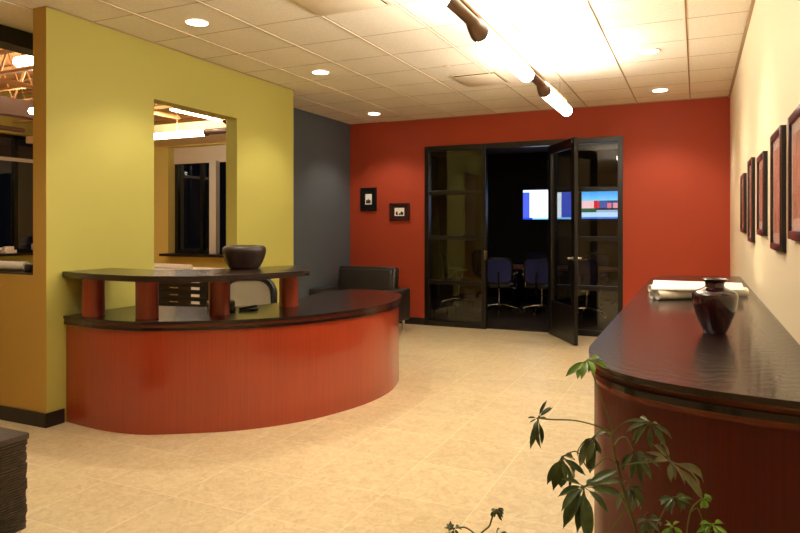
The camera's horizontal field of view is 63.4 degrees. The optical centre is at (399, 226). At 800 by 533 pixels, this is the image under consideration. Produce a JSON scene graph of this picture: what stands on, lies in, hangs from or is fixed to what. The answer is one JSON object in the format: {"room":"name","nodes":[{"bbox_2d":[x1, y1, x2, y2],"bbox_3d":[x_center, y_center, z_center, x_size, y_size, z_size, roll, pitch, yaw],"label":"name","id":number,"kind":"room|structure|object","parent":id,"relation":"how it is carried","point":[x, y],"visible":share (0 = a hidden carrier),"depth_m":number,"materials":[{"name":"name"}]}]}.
{"room":"lobby","nodes":[
{"label":"lobby","id":0,"kind":"room"},
{"bbox_2d":[0,274,32,410],"bbox_3d":[-3.831,0.906,5.350,2.580,1.100,0.140,0,0,25],"label":"wall","id":1,"kind":"structure","parent":0,"point":[16,291],"depth_m":4.83,"materials":[{"name":"brown paint"}]},
{"bbox_2d":[0,270,32,274],"bbox_3d":[-3.825,0.347,5.364,2.580,0.018,0.170,0,0,25],"label":"trim","id":2,"kind":"structure","parent":1,"relation":"on","point":[1,271],"depth_m":4.86,"materials":[{"name":"black paint"}]},
{"bbox_2d":[0,261,29,270],"bbox_3d":[-3.256,0.302,5.104,0.930,0.072,0.072,0,0,24],"label":"paper roll","id":3,"kind":"object","parent":2,"relation":"on","point":[4,265],"visible":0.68,"depth_m":4.94,"materials":[{"name":"white paper"}]},
{"bbox_2d":[24,264,32,271],"bbox_3d":[-2.767,0.309,4.885,0.123,0.055,0.060,0,0,25],"label":"binder clip","id":4,"kind":"object","parent":2,"relation":"on","point":[27,267],"visible":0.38,"depth_m":4.87,"materials":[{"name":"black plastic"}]},
{"bbox_2d":[0,405,45,427],"bbox_3d":[-3.800,1.403,5.248,2.720,0.105,0.012,0,0,25],"label":"baseboard","id":5,"kind":"structure","parent":1,"relation":"attached to","point":[16,415],"depth_m":4.78,"materials":[{"name":"black rubber"}]},
{"bbox_2d":[33,6,46,412],"bbox_3d":[-2.624,-0.072,4.718,0.140,3.055,0.004,0,0,25],"label":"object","id":6,"kind":"structure","parent":1,"relation":"attached to","point":[40,13],"depth_m":4.72,"materials":[{"name":"brown paint"}]},
{"bbox_2d":[0,90,32,263],"bbox_3d":[-7.274,-0.444,10.176,0.300,3.800,6.050,0,0,25],"label":"wall","id":7,"kind":"structure","parent":0,"point":[4,120],"depth_m":11.22,"materials":[{"name":"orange paint"}]},
{"bbox_2d":[0,133,32,256],"bbox_3d":[-7.097,-0.554,10.287,0.430,2.100,4.400,0,0,25],"label":"window","id":8,"kind":"structure","parent":7,"relation":"in","point":[14,159],"depth_m":11.36,"materials":[{"name":"brown metal"}]},
{"bbox_2d":[0,246,16,253],"bbox_3d":[-6.739,0.395,11.058,0.320,0.120,0.200,0,0,25],"label":"paper stack","id":9,"kind":"object","parent":8,"relation":"on","point":[5,249],"visible":1,"depth_m":10.97,"materials":[{"name":"white paper"}]},
{"bbox_2d":[0,48,32,93],"bbox_3d":[-4.648,-2.394,8.947,6.100,0.100,6.100,0,0,25],"label":"ceiling","id":10,"kind":"structure","parent":0,"point":[15,54],"depth_m":9.98,"materials":[{"name":"brown wood"}]},
{"bbox_2d":[0,49,13,54],"bbox_3d":[-5.395,-2.039,7.254,5.467,0.518,0.056,0,0,25],"label":"truss","id":11,"kind":"object","parent":10,"relation":"attached to","point":[3,51],"visible":0.16,"depth_m":6.62,"materials":[{"name":"brown paint"}]},
{"bbox_2d":[0,125,24,132],"bbox_3d":[-6.056,-1.861,8.873,0.094,0.927,1.905,0,0,25],"label":"pendant light","id":12,"kind":"object","parent":10,"relation":"hanging from","point":[2,127],"visible":1,"depth_m":9.55,"materials":[{"name":"brown metal"}]},
{"bbox_2d":[0,53,25,91],"bbox_3d":[-4.896,-2.039,8.345,5.467,0.518,0.056,0,0,25],"label":"truss","id":13,"kind":"object","parent":10,"relation":"attached to","point":[14,87],"visible":0.06,"depth_m":8.40,"materials":[{"name":"brown paint"}]},
{"bbox_2d":[0,54,32,75],"bbox_3d":[-5.146,-2.039,7.800,5.467,0.518,0.056,0,0,25],"label":"truss","id":14,"kind":"object","parent":10,"relation":"attached to","point":[28,68],"visible":0.1,"depth_m":7.48,"materials":[{"name":"brown paint"}]},
{"bbox_2d":[0,77,180,119],"bbox_3d":[-4.208,-1.644,7.865,0.059,0.059,4.200,0,0,25],"label":"pipe","id":15,"kind":"object","parent":14,"relation":"hanging from","point":[2,80],"visible":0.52,"depth_m":7.53,"materials":[{"name":"metal"}]},
{"bbox_2d":[0,65,32,100],"bbox_3d":[-4.646,-2.039,8.891,5.467,0.518,0.056,0,0,25],"label":"truss","id":16,"kind":"object","parent":10,"relation":"attached to","point":[10,67],"visible":0.05,"depth_m":9.24,"materials":[{"name":"brown paint"}]},
{"bbox_2d":[0,78,32,115],"bbox_3d":[-4.396,-2.039,9.436,5.467,0.518,0.056,0,0,25],"label":"truss","id":17,"kind":"object","parent":10,"relation":"attached to","point":[26,79],"visible":0.03,"depth_m":10.12,"materials":[{"name":"brown paint"}]},
{"bbox_2d":[13,55,32,66],"bbox_3d":[-2.943,-1.886,5.637,1.205,0.877,0.094,0,0,25],"label":"pendant light","id":18,"kind":"object","parent":10,"relation":"hanging from","point":[26,60],"visible":0.24,"depth_m":5.80,"materials":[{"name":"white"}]},
{"bbox_2d":[12,90,171,122],"bbox_3d":[-4.146,-2.039,9.982,5.467,0.518,0.056,0,0,25],"label":"truss","id":19,"kind":"object","parent":10,"relation":"attached to","point":[28,91],"visible":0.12,"depth_m":10.94,"materials":[{"name":"brown paint"}]},
{"bbox_2d":[154,104,213,121],"bbox_3d":[-3.772,-2.039,10.800,5.467,0.518,0.056,0,0,25],"label":"truss","id":20,"kind":"object","parent":10,"relation":"attached to","point":[189,117],"visible":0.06,"depth_m":10.76,"materials":[{"name":"brown paint"}]},
{"bbox_2d":[154,128,225,139],"bbox_3d":[-2.914,-1.781,8.956,1.955,1.087,0.094,0,0,25],"label":"pendant light","id":21,"kind":"object","parent":10,"relation":"hanging from","point":[205,132],"visible":0.62,"depth_m":8.91,"materials":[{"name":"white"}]},
{"bbox_2d":[170,109,225,123],"bbox_3d":[-2.557,-1.887,8.949,0.069,0.875,1.655,0,0,25],"label":"pendant light","id":22,"kind":"object","parent":10,"relation":"hanging from","point":[175,110],"visible":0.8,"depth_m":8.65,"materials":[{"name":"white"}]},
{"bbox_2d":[26,119,225,146],"bbox_3d":[-3.716,-1.524,10.802,5.650,0.120,1.350,0,0,25],"label":"ceiling","id":23,"kind":"structure","parent":0,"point":[211,124],"depth_m":10.34,"materials":[{"name":"brown"}]},
{"bbox_2d":[47,8,292,421],"bbox_3d":[-2.193,-0.072,6.261,0.640,3.055,3.160,0,0,25],"label":"wall","id":24,"kind":"structure","parent":0,"point":[104,84],"depth_m":5.32,"materials":[{"name":"yellow paint"}]},
{"bbox_2d":[45,408,64,427],"bbox_3d":[-1.900,1.403,6.118,0.012,0.105,3.176,0,0,25],"label":"baseboard","id":25,"kind":"structure","parent":24,"relation":"attached to","point":[56,417],"depth_m":4.74,"materials":[{"name":"black wood"}]},
{"bbox_2d":[47,0,754,121],"bbox_3d":[-0.470,-1.587,3.666,4.654,0.020,11.475,0,0,25],"label":"trim","id":26,"kind":"structure","parent":24,"relation":"attached to","point":[752,1],"depth_m":6.15,"materials":[{"name":"beige"}]},
{"bbox_2d":[154,103,225,267],"bbox_3d":[-3.441,-0.444,11.583,5.800,3.800,0.300,0,0,25],"label":"wall","id":27,"kind":"structure","parent":0,"point":[164,166],"depth_m":11.82,"materials":[{"name":"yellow paint"}]},
{"bbox_2d":[0,95,154,124],"bbox_3d":[-5.245,-1.644,9.082,0.200,0.240,5.750,0,0,25],"label":"girder","id":28,"kind":"object","parent":27,"relation":"attached to","point":[9,106],"visible":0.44,"depth_m":8.89,"materials":[{"name":"brown"}]},
{"bbox_2d":[159,145,225,257],"bbox_3d":[-2.604,-0.459,11.052,3.535,1.970,0.470,0,0,25],"label":"window","id":29,"kind":"structure","parent":27,"relation":"in","point":[213,155],"depth_m":11.62,"materials":[{"name":"brown metal"}]},
{"bbox_2d":[174,145,225,163],"bbox_3d":[-2.548,-1.292,11.161,3.525,0.295,0.015,0,0,25],"label":"blind","id":30,"kind":"object","parent":29,"relation":"attached to","point":[203,154],"depth_m":11.64,"materials":[{"name":"beige fabric"}]},
{"bbox_2d":[0,294,617,532],"bbox_3d":[-1.982,1.516,7.203,12.400,0.120,16.950,0,0,25],"label":"floor","id":31,"kind":"structure","parent":0,"point":[450,441],"depth_m":4.07,"materials":[{"name":"tile"}]},
{"bbox_2d":[0,427,28,532],"bbox_3d":[-2.234,1.215,2.892,0.727,0.482,0.727,0,0,25],"label":"ottoman","id":32,"kind":"object","parent":31,"relation":"on","point":[13,457],"visible":1,"depth_m":3.00,"materials":[{"name":"brown wicker"}]},
{"bbox_2d":[159,282,208,306],"bbox_3d":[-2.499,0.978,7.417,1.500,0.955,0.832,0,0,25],"label":"file organizer","id":33,"kind":"object","parent":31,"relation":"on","point":[190,294],"visible":0.12,"depth_m":6.88,"materials":[{"name":"black paint"}]},
{"bbox_2d":[62,265,400,434],"bbox_3d":[-1.077,0.893,5.440,3.012,1.125,1.502,0,0,-39],"label":"reception desk","id":34,"kind":"object","parent":31,"relation":"on","point":[146,367],"visible":1,"depth_m":4.70,"materials":[{"name":"red wood"}]},
{"bbox_2d":[154,267,225,269],"bbox_3d":[-2.488,0.494,7.430,1.390,0.012,0.720,0,0,25],"label":"paper sheets","id":35,"kind":"object","parent":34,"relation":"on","point":[194,268],"visible":0.16,"depth_m":7.56,"materials":[{"name":"white paper"}]},
{"bbox_2d":[154,263,192,269],"bbox_3d":[-2.668,0.459,7.506,0.704,0.056,0.056,0,0,30],"label":"paper roll","id":36,"kind":"object","parent":35,"relation":"on","point":[156,265],"visible":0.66,"depth_m":7.44,"materials":[{"name":"white paper"}]},
{"bbox_2d":[207,298,235,312],"bbox_3d":[-1.401,0.608,5.075,0.210,0.103,0.184,0,0,-18],"label":"desk phone","id":37,"kind":"object","parent":34,"relation":"on","point":[232,302],"visible":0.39,"depth_m":5.03,"materials":[{"name":"black plastic"}]},
{"bbox_2d":[63,289,400,324],"bbox_3d":[-1.088,0.672,5.458,3.006,0.022,1.459,0,0,-39],"label":"countertop","id":38,"kind":"structure","parent":34,"relation":"on","point":[335,302],"depth_m":5.05,"materials":[{"name":"black wood"}]},
{"bbox_2d":[222,245,265,268],"bbox_3d":[-1.238,0.239,5.153,0.338,0.181,0.338,0,0,-4],"label":"bowl","id":39,"kind":"object","parent":34,"relation":"on","point":[235,256],"visible":1,"depth_m":5.02,"materials":[{"name":"black ceramic"}]},
{"bbox_2d":[239,305,257,310],"bbox_3d":[-1.197,0.640,5.122,0.152,0.040,0.036,0,0,-27],"label":"stapler","id":40,"kind":"object","parent":34,"relation":"on","point":[251,307],"visible":1,"depth_m":5.11,"materials":[{"name":"black plastic"}]},
{"bbox_2d":[230,279,276,305],"bbox_3d":[-1.441,0.961,6.159,0.659,0.986,0.630,0,0,-13],"label":"office chair","id":41,"kind":"object","parent":31,"relation":"on","point":[264,291],"visible":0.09,"depth_m":6.40,"materials":[{"name":"grey leather"}]},
{"bbox_2d":[309,265,409,329],"bbox_3d":[-0.558,1.011,9.087,1.210,0.889,0.760,0,0,25],"label":"armchair","id":42,"kind":"object","parent":31,"relation":"on","point":[350,277],"visible":0.32,"depth_m":9.15,"materials":[{"name":"grey leather"}]},
{"bbox_2d":[440,254,475,307],"bbox_3d":[1.060,0.983,11.931,0.630,0.944,0.659,0,0,-4],"label":"office chair","id":43,"kind":"object","parent":31,"relation":"on","point":[446,269],"visible":0.78,"depth_m":11.87,"materials":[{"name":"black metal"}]},
{"bbox_2d":[479,257,518,313],"bbox_3d":[1.687,0.983,11.024,0.659,0.944,0.630,0,0,10],"label":"office chair","id":44,"kind":"object","parent":31,"relation":"on","point":[500,269],"visible":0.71,"depth_m":10.80,"materials":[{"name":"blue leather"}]},
{"bbox_2d":[522,252,547,302],"bbox_3d":[2.671,0.983,12.684,0.659,0.944,0.630,0,0,19],"label":"office chair","id":45,"kind":"object","parent":31,"relation":"on","point":[531,254],"visible":0.27,"depth_m":12.86,"materials":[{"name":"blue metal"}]},
{"bbox_2d":[521,258,561,315],"bbox_3d":[2.369,0.983,10.855,0.659,0.944,0.630,0,0,31],"label":"office chair","id":46,"kind":"object","parent":31,"relation":"on","point":[535,270],"visible":0.78,"depth_m":10.68,"materials":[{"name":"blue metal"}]},
{"bbox_2d":[511,264,617,312],"bbox_3d":[2.779,1.086,11.596,2.300,0.740,1.000,0,0,25],"label":"conference table","id":47,"kind":"object","parent":31,"relation":"on","point":[516,294],"visible":0.5,"depth_m":11.61,"materials":[{"name":"brown wood"}]},
{"bbox_2d":[444,354,726,532],"bbox_3d":[0.458,0.890,1.479,0.868,1.132,0.329,0,0,-43],"label":"plant","id":48,"kind":"object","parent":31,"relation":"on","point":[575,504],"visible":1,"depth_m":1.58,"materials":[{"name":"green plant"}]},
{"bbox_2d":[566,259,607,317],"bbox_3d":[3.030,0.983,10.519,0.659,0.944,0.630,0,0,30],"label":"office chair","id":49,"kind":"object","parent":31,"relation":"on","point":[587,268],"visible":0.69,"depth_m":10.30,"materials":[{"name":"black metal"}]},
{"bbox_2d":[578,253,612,305],"bbox_3d":[3.667,0.983,12.206,0.659,0.944,0.630,0,0,30],"label":"office chair","id":50,"kind":"object","parent":31,"relation":"on","point":[602,259],"visible":0.39,"depth_m":12.34,"materials":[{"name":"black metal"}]},
{"bbox_2d":[589,276,799,532],"bbox_3d":[1.840,0.962,4.030,0.754,0.988,4.840,0,0,25],"label":"reception counter","id":51,"kind":"object","parent":31,"relation":"on","point":[728,404],"depth_m":2.02,"materials":[{"name":"black wood"}]},
{"bbox_2d":[648,285,658,291],"bbox_3d":[2.073,0.437,4.648,0.628,0.055,0.053,0,0,-13],"label":"paper roll","id":52,"kind":"object","parent":51,"relation":"on","point":[649,286],"visible":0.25,"depth_m":4.60,"materials":[{"name":"white paper"}]},
{"bbox_2d":[649,290,664,298],"bbox_3d":[1.968,0.439,4.300,0.737,0.051,0.050,0,0,-20],"label":"paper roll","id":53,"kind":"object","parent":51,"relation":"on","point":[652,293],"visible":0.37,"depth_m":4.19,"materials":[{"name":"white paper"}]},
{"bbox_2d":[651,280,744,290],"bbox_3d":[1.994,0.398,4.355,0.580,0.012,0.740,0,0,25],"label":"paper sheets","id":54,"kind":"object","parent":53,"relation":"on","point":[657,284],"visible":0.81,"depth_m":4.33,"materials":[{"name":"white paper"}]},
{"bbox_2d":[589,276,799,408],"bbox_3d":[1.840,0.478,4.030,0.754,0.020,4.840,0,0,25],"label":"countertop","id":55,"kind":"structure","parent":51,"relation":"on","point":[661,344],"depth_m":2.43,"materials":[{"name":"black wood"}]},
{"bbox_2d":[655,287,748,299],"bbox_3d":[1.980,0.436,4.234,0.732,0.057,0.055,0,0,-20],"label":"paper roll","id":56,"kind":"object","parent":51,"relation":"on","point":[667,294],"visible":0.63,"depth_m":4.14,"materials":[{"name":"white paper"}]},
{"bbox_2d":[692,278,738,333],"bbox_3d":[1.386,0.348,2.852,0.186,0.239,0.186,0,0,25],"label":"vase","id":57,"kind":"object","parent":51,"relation":"on","point":[714,304],"visible":1,"depth_m":2.79,"materials":[{"name":"red ceramic"}]},
{"bbox_2d":[293,108,349,298],"bbox_3d":[-1.391,-0.072,8.938,0.130,3.055,2.655,0,0,25],"label":"wall","id":58,"kind":"structure","parent":0,"point":[321,144],"depth_m":9.30,"materials":[{"name":"grey paint"}]},
{"bbox_2d":[0,0,750,123],"bbox_3d":[-1.706,-1.619,4.232,7.374,0.040,11.475,0,0,25],"label":"ceiling","id":59,"kind":"structure","parent":0,"point":[387,19],"depth_m":5.69,"materials":[{"name":"tile"}]},
{"bbox_2d":[184,18,209,26],"bbox_3d":[-1.586,-1.593,5.060,0.200,0.008,0.200,0,0,25],"label":"recessed light","id":60,"kind":"object","parent":59,"relation":"in","point":[191,22],"visible":1,"depth_m":5.05,"materials":[{"name":"beige"}]},
{"bbox_2d":[311,70,329,74],"bbox_3d":[-0.822,-1.593,6.696,0.200,0.008,0.200,0,0,25],"label":"recessed light","id":61,"kind":"object","parent":59,"relation":"in","point":[316,72],"visible":1,"depth_m":6.69,"materials":[{"name":"beige"}]},
{"bbox_2d":[291,0,393,16],"bbox_3d":[-0.448,-1.584,4.500,0.620,0.022,0.590,0,0,25],"label":"ceiling vent","id":62,"kind":"object","parent":59,"relation":"in","point":[320,8],"visible":1,"depth_m":4.61,"materials":[{"name":"beige metal"}]},
{"bbox_2d":[0,0,746,122],"bbox_3d":[-1.706,-1.599,4.232,7.374,0.002,11.475,0,0,25],"label":"trim","id":63,"kind":"structure","parent":59,"relation":"attached to","point":[686,18],"depth_m":5.87,"materials":[{"name":"beige metal"}]},
{"bbox_2d":[449,71,510,86],"bbox_3d":[0.876,-1.584,6.995,0.510,0.022,0.590,0,0,25],"label":"ceiling vent","id":64,"kind":"object","parent":59,"relation":"in","point":[480,78],"visible":1,"depth_m":6.92,"materials":[{"name":"beige metal"}]},
{"bbox_2d":[426,0,571,115],"bbox_3d":[0.485,-1.343,3.858,0.115,0.512,5.620,0,0,25],"label":"linear pendant","id":65,"kind":"object","parent":59,"relation":"hanging from","point":[481,32],"visible":1,"depth_m":4.17,"materials":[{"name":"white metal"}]},
{"bbox_2d":[637,48,660,54],"bbox_3d":[2.267,-1.593,5.896,0.200,0.008,0.200,0,0,25],"label":"recessed light","id":66,"kind":"object","parent":59,"relation":"in","point":[645,51],"visible":1,"depth_m":5.89,"materials":[{"name":"beige"}]},
{"bbox_2d":[651,89,668,92],"bbox_3d":[3.042,-1.593,7.577,0.200,0.008,0.200,0,0,25],"label":"recessed light","id":67,"kind":"object","parent":59,"relation":"in","point":[654,90],"visible":1,"depth_m":7.58,"materials":[{"name":"beige"}]},
{"bbox_2d":[431,155,438,295],"bbox_3d":[-0.029,-0.019,12.191,0.100,2.950,4.155,0,0,25],"label":"wall","id":68,"kind":"structure","parent":0,"point":[434,160],"depth_m":13.73,"materials":[{"name":"black glass"}]},
{"bbox_2d":[431,143,617,156],"bbox_3d":[2.858,-1.544,10.869,6.450,0.100,4.155,0,0,25],"label":"ceiling","id":69,"kind":"structure","parent":0,"point":[603,146],"depth_m":12.70,"materials":[{"name":"brown"}]},
{"bbox_2d":[439,149,617,301],"bbox_3d":[3.702,-0.019,12.713,6.250,2.950,0.100,0,0,25],"label":"wall","id":70,"kind":"structure","parent":0,"point":[513,238],"depth_m":13.30,"materials":[{"name":"black paint"}]},
{"bbox_2d":[522,188,570,220],"bbox_3d":[2.946,-0.442,12.970,1.020,0.655,0.062,0,0,25],"label":"wall screen","id":71,"kind":"object","parent":70,"relation":"attached to","point":[534,201],"visible":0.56,"depth_m":12.99,"materials":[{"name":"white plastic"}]},
{"bbox_2d":[580,191,617,220],"bbox_3d":[3.982,-0.434,12.495,0.980,0.630,0.062,0,0,25],"label":"wall screen","id":72,"kind":"object","parent":70,"relation":"attached to","point":[601,205],"visible":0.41,"depth_m":12.52,"materials":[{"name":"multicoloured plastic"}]},
{"bbox_2d":[350,97,729,317],"bbox_3d":[1.593,-0.222,9.097,5.424,3.355,0.120,0,0,25],"label":"wall","id":73,"kind":"structure","parent":0,"point":[676,154],"depth_m":8.39,"materials":[{"name":"red paint"}]},
{"bbox_2d":[360,188,376,210],"bbox_3d":[-0.483,-0.422,9.966,0.275,0.355,0.027,0,0,25],"label":"picture frame","id":74,"kind":"object","parent":73,"relation":"attached to","point":[368,196],"visible":1,"depth_m":9.96,"materials":[{"name":"black paint"}]},
{"bbox_2d":[365,194,371,204],"bbox_3d":[-0.484,-0.422,9.964,0.110,0.160,0.002,0,0,25],"label":"print","id":75,"kind":"object","parent":74,"relation":"attached to","point":[368,197],"depth_m":9.96,"materials":[{"name":"white paper"}]},
{"bbox_2d":[389,203,409,220],"bbox_3d":[-0.008,-0.223,9.748,0.330,0.267,0.027,0,0,25],"label":"picture frame","id":76,"kind":"object","parent":73,"relation":"attached to","point":[397,211],"visible":1,"depth_m":9.74,"materials":[{"name":"brown wood"}]},
{"bbox_2d":[395,208,403,215],"bbox_3d":[-0.009,-0.223,9.746,0.160,0.120,0.002,0,0,25],"label":"print","id":77,"kind":"object","parent":76,"relation":"attached to","point":[398,211],"depth_m":9.74,"materials":[{"name":"white paper"}]},
{"bbox_2d":[399,317,424,324],"bbox_3d":[1.625,1.403,9.010,5.294,0.105,0.012,0,0,25],"label":"baseboard","id":78,"kind":"structure","parent":73,"relation":"attached to","point":[413,320],"depth_m":9.64,"materials":[{"name":"black rubber"}]},
{"bbox_2d":[425,143,487,328],"bbox_3d":[0.817,0.136,9.430,0.955,2.640,0.121,0,0,25],"label":"window","id":79,"kind":"structure","parent":73,"relation":"in","point":[483,283],"depth_m":9.36,"materials":[{"name":"brown metal"}]},
{"bbox_2d":[486,140,550,148],"bbox_3d":[1.658,-1.147,9.051,0.920,0.075,0.110,0,0,25],"label":"trim","id":80,"kind":"structure","parent":73,"relation":"attached to","point":[538,143],"depth_m":9.00,"materials":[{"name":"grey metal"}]},
{"bbox_2d":[551,136,622,336],"bbox_3d":[2.499,0.136,8.666,0.930,2.640,0.110,0,0,25],"label":"window","id":81,"kind":"structure","parent":73,"relation":"in","point":[610,139],"depth_m":8.56,"materials":[{"name":"brown metal"}]},
{"bbox_2d":[547,137,581,345],"bbox_3d":[2.086,0.176,8.342,0.184,2.540,0.942,0,0,-7],"label":"door","id":82,"kind":"structure","parent":81,"relation":"attached to","point":[562,318],"depth_m":8.16,"materials":[{"name":"brown metal"}]},
{"bbox_2d":[730,0,799,344],"bbox_3d":[1.708,-0.222,2.652,0.150,3.355,11.745,0,0,25],"label":"wall","id":83,"kind":"structure","parent":0,"point":[765,92],"depth_m":3.81,"materials":[{"name":"beige paint"}]},
{"bbox_2d":[740,173,746,232],"bbox_3d":[2.907,-0.194,5.484,0.025,0.491,0.442,0,0,25],"label":"picture frame","id":84,"kind":"object","parent":83,"relation":"attached to","point":[743,178],"visible":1,"depth_m":5.29,"materials":[{"name":"red wood"}]},
{"bbox_2d":[747,157,754,242],"bbox_3d":[2.548,-0.187,4.700,0.025,0.601,0.378,0,0,25],"label":"picture frame","id":85,"kind":"object","parent":83,"relation":"attached to","point":[751,163],"visible":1,"depth_m":4.53,"materials":[{"name":"red wood"}]},
{"bbox_2d":[756,151,767,236],"bbox_3d":[2.196,-0.191,3.931,0.025,0.495,0.436,0,0,25],"label":"picture frame","id":86,"kind":"object","parent":83,"relation":"attached to","point":[762,159],"visible":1,"depth_m":3.76,"materials":[{"name":"red wood"}]},
{"bbox_2d":[770,125,785,252],"bbox_3d":[1.846,-0.173,3.166,0.025,0.586,0.453,0,0,25],"label":"picture frame","id":87,"kind":"object","parent":83,"relation":"attached to","point":[778,138],"visible":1,"depth_m":3.11,"materials":[{"name":"red wood"}]},
{"bbox_2d":[774,147,778,232],"bbox_3d":[1.844,-0.176,3.166,0.001,0.414,0.297,0,0,25],"label":"print","id":88,"kind":"object","parent":87,"relation":"attached to","point":[776,149],"depth_m":3.19},
{"bbox_2d":[788,104,799,240],"bbox_3d":[1.547,-0.200,2.513,0.025,0.513,0.457,0,0,25],"label":"picture frame","id":89,"kind":"object","parent":83,"relation":"attached to","point":[794,118],"visible":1,"depth_m":2.61,"materials":[{"name":"red wood"}]},
{"bbox_2d":[793,129,799,218],"bbox_3d":[1.545,-0.203,2.513,0.001,0.341,0.301,0,0,25],"label":"print","id":90,"kind":"object","parent":89,"relation":"attached to","point":[796,132],"depth_m":2.55},
{"bbox_3d":[-2.594,-2.014,6.417,0.060,0.660,3.210,0,0,25],"label":"wall","id":91,"kind":"structure","parent":0,"visible":0},
{"bbox_2d":[0,24,32,56],"bbox_3d":[-2.622,-1.569,6.430,0.200,0.230,3.210,0,0,25],"label":"trim","id":92,"kind":"structure","parent":91,"relation":"attached to","point":[11,39],"depth_m":5.25,"materials":[{"name":"black metal"}]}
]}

